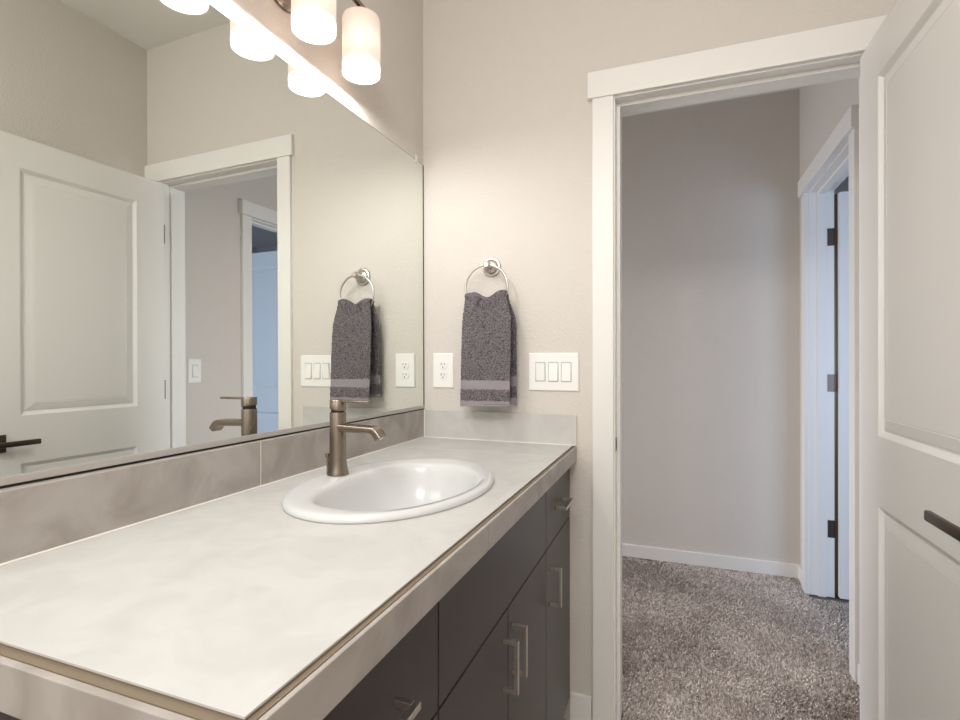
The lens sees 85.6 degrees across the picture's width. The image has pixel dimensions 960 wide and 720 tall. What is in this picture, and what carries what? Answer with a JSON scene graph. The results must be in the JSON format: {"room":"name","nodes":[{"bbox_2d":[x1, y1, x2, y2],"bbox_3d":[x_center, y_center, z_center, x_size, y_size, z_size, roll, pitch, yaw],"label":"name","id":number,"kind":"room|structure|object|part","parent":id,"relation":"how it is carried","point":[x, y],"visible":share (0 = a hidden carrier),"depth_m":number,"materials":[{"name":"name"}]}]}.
{"room":"bathroom","nodes":[
{"label":"bathroom","id":0,"kind":"room"},
{"bbox_2d":[205,0,422,163],"bbox_3d":[-0.837,-0.158,0.635,0.150,2.822,3.002,0,0,21],"label":"wall","id":1,"kind":"structure","parent":0,"point":[392,105],"depth_m":1.70,"materials":[{"name":"beige paint"}]},
{"bbox_2d":[0,410,423,565],"bbox_3d":[-0.529,0.243,1.208,0.043,0.106,1.690,0,0,21],"label":"backsplash","id":2,"kind":"structure","parent":1,"relation":"attached to","point":[36,518],"depth_m":0.96,"materials":[{"name":"stone"}]},
{"bbox_2d":[0,0,424,488],"bbox_3d":[-0.637,-0.291,0.934,0.010,0.960,2.300,0,0,21],"label":"wall mirror","id":3,"kind":"object","parent":1,"relation":"attached to","point":[203,247],"visible":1,"depth_m":1.03,"materials":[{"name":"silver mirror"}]},
{"bbox_2d":[274,0,379,84],"bbox_3d":[-0.426,-0.910,1.275,0.151,0.218,0.509,0,0,21],"label":"vanity light","id":4,"kind":"object","parent":1,"relation":"attached to","point":[312,21],"visible":1,"depth_m":1.40,"materials":[{"name":"white glass"}]},
{"bbox_3d":[-0.405,-0.883,1.265,0.105,0.163,0.105,0,0,21],"label":"lamp shade","id":5,"kind":"part","parent":4,"relation":"part of","materials":[{"name":"white glass"}]},
{"bbox_3d":[-0.334,-0.882,1.456,0.105,0.163,0.105,0,0,21],"label":"lamp shade","id":6,"kind":"part","parent":4,"relation":"part of","materials":[{"name":"white glass"}]},
{"bbox_2d":[423,0,896,719],"bbox_3d":[0.473,-0.156,1.807,1.738,2.822,0.115,0,0,21],"label":"wall","id":7,"kind":"structure","parent":0,"point":[507,110],"depth_m":1.85,"materials":[{"name":"beige paint"}]},
{"bbox_2d":[433,353,453,387],"bbox_3d":[-0.140,0.040,1.971,0.086,0.132,0.009,0,0,21],"label":"outlet","id":8,"kind":"object","parent":7,"relation":"attached to","point":[443,363],"visible":1,"depth_m":1.97,"materials":[{"name":"white plastic"}]},
{"bbox_2d":[439,372,446,378],"bbox_3d":[-0.141,0.060,1.968,0.034,0.028,0.003,0,0,21],"label":"receptacle","id":9,"kind":"object","parent":8,"relation":"attached to","point":[442,375],"depth_m":1.97,"materials":[{"name":"white plastic"}]},
{"bbox_2d":[439,362,446,368],"bbox_3d":[-0.141,0.021,1.968,0.034,0.028,0.003,0,0,21],"label":"receptacle","id":10,"kind":"object","parent":8,"relation":"attached to","point":[442,365],"depth_m":1.97,"materials":[{"name":"white plastic"}]},
{"bbox_2d":[464,257,508,295],"bbox_3d":[0.030,-0.277,1.878,0.168,0.200,0.064,0,0,21],"label":"towel ring","id":11,"kind":"object","parent":7,"relation":"attached to","point":[491,267],"visible":0.89,"depth_m":1.89,"materials":[{"name":"silver metal"}]},
{"bbox_2d":[460,290,516,406],"bbox_3d":[0.026,-0.042,1.850,0.209,0.413,0.085,0,0,21],"label":"hand towel","id":12,"kind":"object","parent":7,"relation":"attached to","point":[488,374],"visible":1,"depth_m":1.83,"materials":[{"name":"grey fabric"}]},
{"bbox_2d":[423,409,575,445],"bbox_3d":[0.054,0.244,1.895,0.592,0.106,0.012,0,0,21],"label":"backsplash","id":13,"kind":"structure","parent":7,"relation":"attached to","point":[555,429],"depth_m":1.88,"materials":[{"name":"stone"}]},
{"bbox_2d":[529,353,578,390],"bbox_3d":[0.257,0.042,1.820,0.178,0.134,0.012,0,0,21],"label":"light switch","id":14,"kind":"object","parent":7,"relation":"attached to","point":[547,371],"visible":1,"depth_m":1.82,"materials":[{"name":"white plastic"}]},
{"bbox_3d":[0.214,0.042,1.836,0.037,0.069,0.001,0,0,21],"label":"switch frame","id":15,"kind":"part","parent":14,"relation":"part of","materials":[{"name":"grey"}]},
{"bbox_3d":[0.257,0.042,1.819,0.037,0.069,0.001,0,0,21],"label":"switch frame","id":16,"kind":"part","parent":14,"relation":"part of","materials":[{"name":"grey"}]},
{"bbox_3d":[0.300,0.042,1.803,0.037,0.069,0.001,0,0,21],"label":"switch frame","id":17,"kind":"part","parent":14,"relation":"part of","materials":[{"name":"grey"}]},
{"bbox_2d":[570,691,591,719],"bbox_3d":[0.346,1.203,1.784,0.074,0.105,0.013,0,0,21],"label":"baseboard","id":18,"kind":"structure","parent":7,"relation":"attached to","point":[580,704],"depth_m":1.78,"materials":[{"name":"white paint"}]},
{"bbox_2d":[588,15,886,719],"bbox_3d":[0.831,0.137,1.674,0.934,2.236,0.152,0,0,21],"label":"trim","id":19,"kind":"structure","parent":7,"relation":"attached to","point":[833,53],"depth_m":1.75,"materials":[{"name":"white paint"}]},
{"bbox_3d":[0.418,0.182,1.759,0.070,2.146,0.012,0,0,21],"label":"casing","id":20,"kind":"part","parent":19,"relation":"part of","materials":[{"name":"white paint"}]},
{"bbox_2d":[860,0,959,719],"bbox_3d":[0.991,0.184,1.147,0.153,2.100,0.721,0,0,21],"label":"door","id":21,"kind":"structure","parent":7,"relation":"in","point":[910,68],"depth_m":1.19,"materials":[{"name":"white paint"}]},
{"bbox_3d":[0.836,0.298,0.932,0.012,0.020,0.133,0,0,20],"label":"lever","id":22,"kind":"part","parent":21,"relation":"part of","materials":[{"name":"brown metal"}]},
{"bbox_2d":[622,89,799,563],"bbox_3d":[0.092,-0.153,3.710,3.788,2.822,0.120,0,0,21],"label":"wall","id":23,"kind":"structure","parent":0,"point":[711,202],"depth_m":3.15,"materials":[{"name":"beige paint"}]},
{"bbox_2d":[622,543,799,578],"bbox_3d":[0.069,1.218,3.645,3.788,0.080,0.013,0,0,21],"label":"baseboard","id":24,"kind":"structure","parent":23,"relation":"attached to","point":[782,569],"depth_m":3.14,"materials":[{"name":"white paint"}]},
{"bbox_2d":[622,87,799,116],"bbox_3d":[-0.748,-1.618,1.483,4.022,0.100,4.885,0,0,21],"label":"ceiling","id":25,"kind":"structure","parent":0,"point":[797,87],"depth_m":3.14,"materials":[{"name":"white paint"}]},
{"bbox_2d":[621,556,859,719],"bbox_3d":[1.117,1.310,2.460,6.822,0.092,1.735,0,0,21],"label":"floor","id":26,"kind":"structure","parent":0,"point":[837,599],"depth_m":2.45,"materials":[{"name":"beige carpet"}]},
{"bbox_2d":[800,78,858,566],"bbox_3d":[1.609,-0.155,2.197,0.115,2.822,1.645,0,0,21],"label":"wall","id":27,"kind":"structure","parent":0,"point":[823,106],"depth_m":2.63,"materials":[{"name":"beige paint"}]},
{"bbox_2d":[798,565,801,583],"bbox_3d":[1.811,1.217,2.914,0.013,0.080,0.130,0,0,21],"label":"baseboard","id":28,"kind":"structure","parent":27,"relation":"attached to","point":[799,566],"depth_m":2.94,"materials":[{"name":"white paint"}]},
{"bbox_2d":[798,104,859,682],"bbox_3d":[1.673,0.134,2.416,0.151,2.244,0.930,0,0,21],"label":"trim","id":29,"kind":"structure","parent":27,"relation":"attached to","point":[838,158],"depth_m":2.75,"materials":[{"name":"white paint"}]},
{"bbox_3d":[1.771,0.178,2.822,0.021,2.158,0.070,0,0,21],"label":"casing","id":30,"kind":"part","parent":29,"relation":"part of","materials":[{"name":"white paint"}]},
{"bbox_3d":[1.479,0.176,2.045,0.021,2.158,0.070,0,0,21],"label":"casing","id":31,"kind":"part","parent":29,"relation":"part of","materials":[{"name":"white paint"}]},
{"bbox_2d":[827,191,848,599],"bbox_3d":[2.208,0.182,2.593,0.791,2.118,0.151,0,0,21],"label":"door","id":32,"kind":"structure","parent":27,"relation":"in","point":[838,382],"depth_m":2.70,"materials":[{"name":"white paint"}]},
{"bbox_3d":[2.230,0.183,2.585,0.745,2.118,0.035,0,0,21],"label":"panel","id":33,"kind":"part","parent":32,"relation":"part of","materials":[{"name":"white paint"}]},
{"bbox_2d":[858,663,859,686],"bbox_3d":[1.385,1.215,1.782,0.013,0.080,0.484,0,0,21],"label":"baseboard","id":34,"kind":"structure","parent":27,"relation":"attached to","point":[858,663],"depth_m":2.00,"materials":[{"name":"white paint"}]},
{"bbox_2d":[834,182,848,285],"bbox_3d":[3.970,-0.151,4.342,2.798,2.822,0.120,0,0,21],"label":"wall","id":35,"kind":"structure","parent":0,"point":[842,187],"depth_m":4.58,"materials":[{"name":"beige paint"}]},
{"bbox_3d":[-0.116,1.303,0.314,1.983,0.100,3.150,0,0,21],"label":"floor","id":36,"kind":"structure","parent":0,"visible":0},
{"bbox_2d":[0,468,573,719],"bbox_3d":[-0.188,0.801,1.213,0.594,0.906,1.458,0,0,21],"label":"vanity cabinet","id":37,"kind":"object","parent":36,"relation":"on","point":[496,645],"visible":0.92,"depth_m":1.05,"materials":[{"name":"black wood"}]},
{"bbox_3d":[-0.456,0.756,0.538,0.550,0.818,0.005,0,0,21],"label":"panel","id":38,"kind":"part","parent":37,"relation":"part of","materials":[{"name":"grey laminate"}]},
{"bbox_2d":[0,437,576,719],"bbox_3d":[-0.204,0.322,1.204,0.594,0.054,1.487,0,0,21],"label":"countertop","id":39,"kind":"structure","parent":37,"relation":"on","point":[238,606],"depth_m":0.64,"materials":[{"name":"stone"}]},
{"bbox_2d":[325,399,386,476],"bbox_3d":[-0.305,0.190,1.256,0.165,0.184,0.053,0,0,21],"label":"faucet","id":40,"kind":"object","parent":39,"relation":"on","point":[337,466],"visible":1,"depth_m":1.25,"materials":[{"name":"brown metal"}]},
{"bbox_3d":[-0.377,0.256,1.283,0.011,0.051,0.011,0,0,21],"label":"lift rod","id":41,"kind":"part","parent":40,"relation":"part of","materials":[{"name":"silver metal"}]},
{"bbox_3d":[-0.300,0.100,1.255,0.084,0.005,0.022,0,0,21],"label":"lever","id":42,"kind":"part","parent":40,"relation":"part of","materials":[{"name":"silver metal"}]},
{"bbox_3d":[-0.284,0.174,1.248,0.119,0.035,0.034,0,0,21],"label":"spout","id":43,"kind":"part","parent":40,"relation":"part of","materials":[{"name":"silver metal"}]},
{"bbox_2d":[281,458,493,523],"bbox_3d":[-0.193,0.357,1.212,0.432,0.153,0.590,0,0,21],"label":"sink","id":44,"kind":"object","parent":39,"relation":"in","point":[400,489],"visible":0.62,"depth_m":1.27,"materials":[{"name":"white ceramic"}]},
{"bbox_3d":[-0.140,0.444,0.625,0.020,0.188,0.374,0,0,21],"label":"drawer","id":45,"kind":"part","parent":37,"relation":"part of","materials":[{"name":"grey laminate"}]},
{"bbox_3d":[-0.112,0.445,0.621,0.035,0.010,0.113,0,0,21],"label":"handle","id":46,"kind":"part","parent":37,"relation":"part of","materials":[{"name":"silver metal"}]},
{"bbox_3d":[-0.140,0.697,0.625,0.020,0.309,0.374,0,0,21],"label":"drawer","id":47,"kind":"part","parent":37,"relation":"part of","materials":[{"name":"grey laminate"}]},
{"bbox_3d":[-0.011,0.853,0.968,0.020,0.621,0.352,0,0,21],"label":"door","id":48,"kind":"part","parent":37,"relation":"part of","materials":[{"name":"grey laminate"}]},
{"bbox_3d":[0.065,0.646,1.092,0.035,0.113,0.010,0,0,21],"label":"handle","id":49,"kind":"part","parent":37,"relation":"part of","materials":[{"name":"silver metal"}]},
{"bbox_3d":[0.088,0.646,1.154,0.035,0.113,0.010,0,0,21],"label":"handle","id":50,"kind":"part","parent":37,"relation":"part of","materials":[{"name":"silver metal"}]},
{"bbox_3d":[0.115,0.854,1.302,0.020,0.621,0.352,0,0,21],"label":"door","id":51,"kind":"part","parent":37,"relation":"part of","materials":[{"name":"grey laminate"}]},
{"bbox_3d":[0.220,0.660,1.506,0.035,0.113,0.010,0,0,21],"label":"handle","id":52,"kind":"part","parent":37,"relation":"part of","materials":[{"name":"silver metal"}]},
{"bbox_3d":[0.240,0.854,1.636,0.020,0.621,0.353,0,0,21],"label":"door","id":53,"kind":"part","parent":37,"relation":"part of","materials":[{"name":"grey laminate"}]},
{"bbox_3d":[0.240,0.445,1.637,0.020,0.188,0.353,0,0,21],"label":"drawer","id":54,"kind":"part","parent":37,"relation":"part of","materials":[{"name":"grey laminate"}]},
{"bbox_3d":[0.266,0.452,1.628,0.035,0.010,0.113,0,0,21],"label":"handle","id":55,"kind":"part","parent":37,"relation":"part of","materials":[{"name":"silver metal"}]}
]}

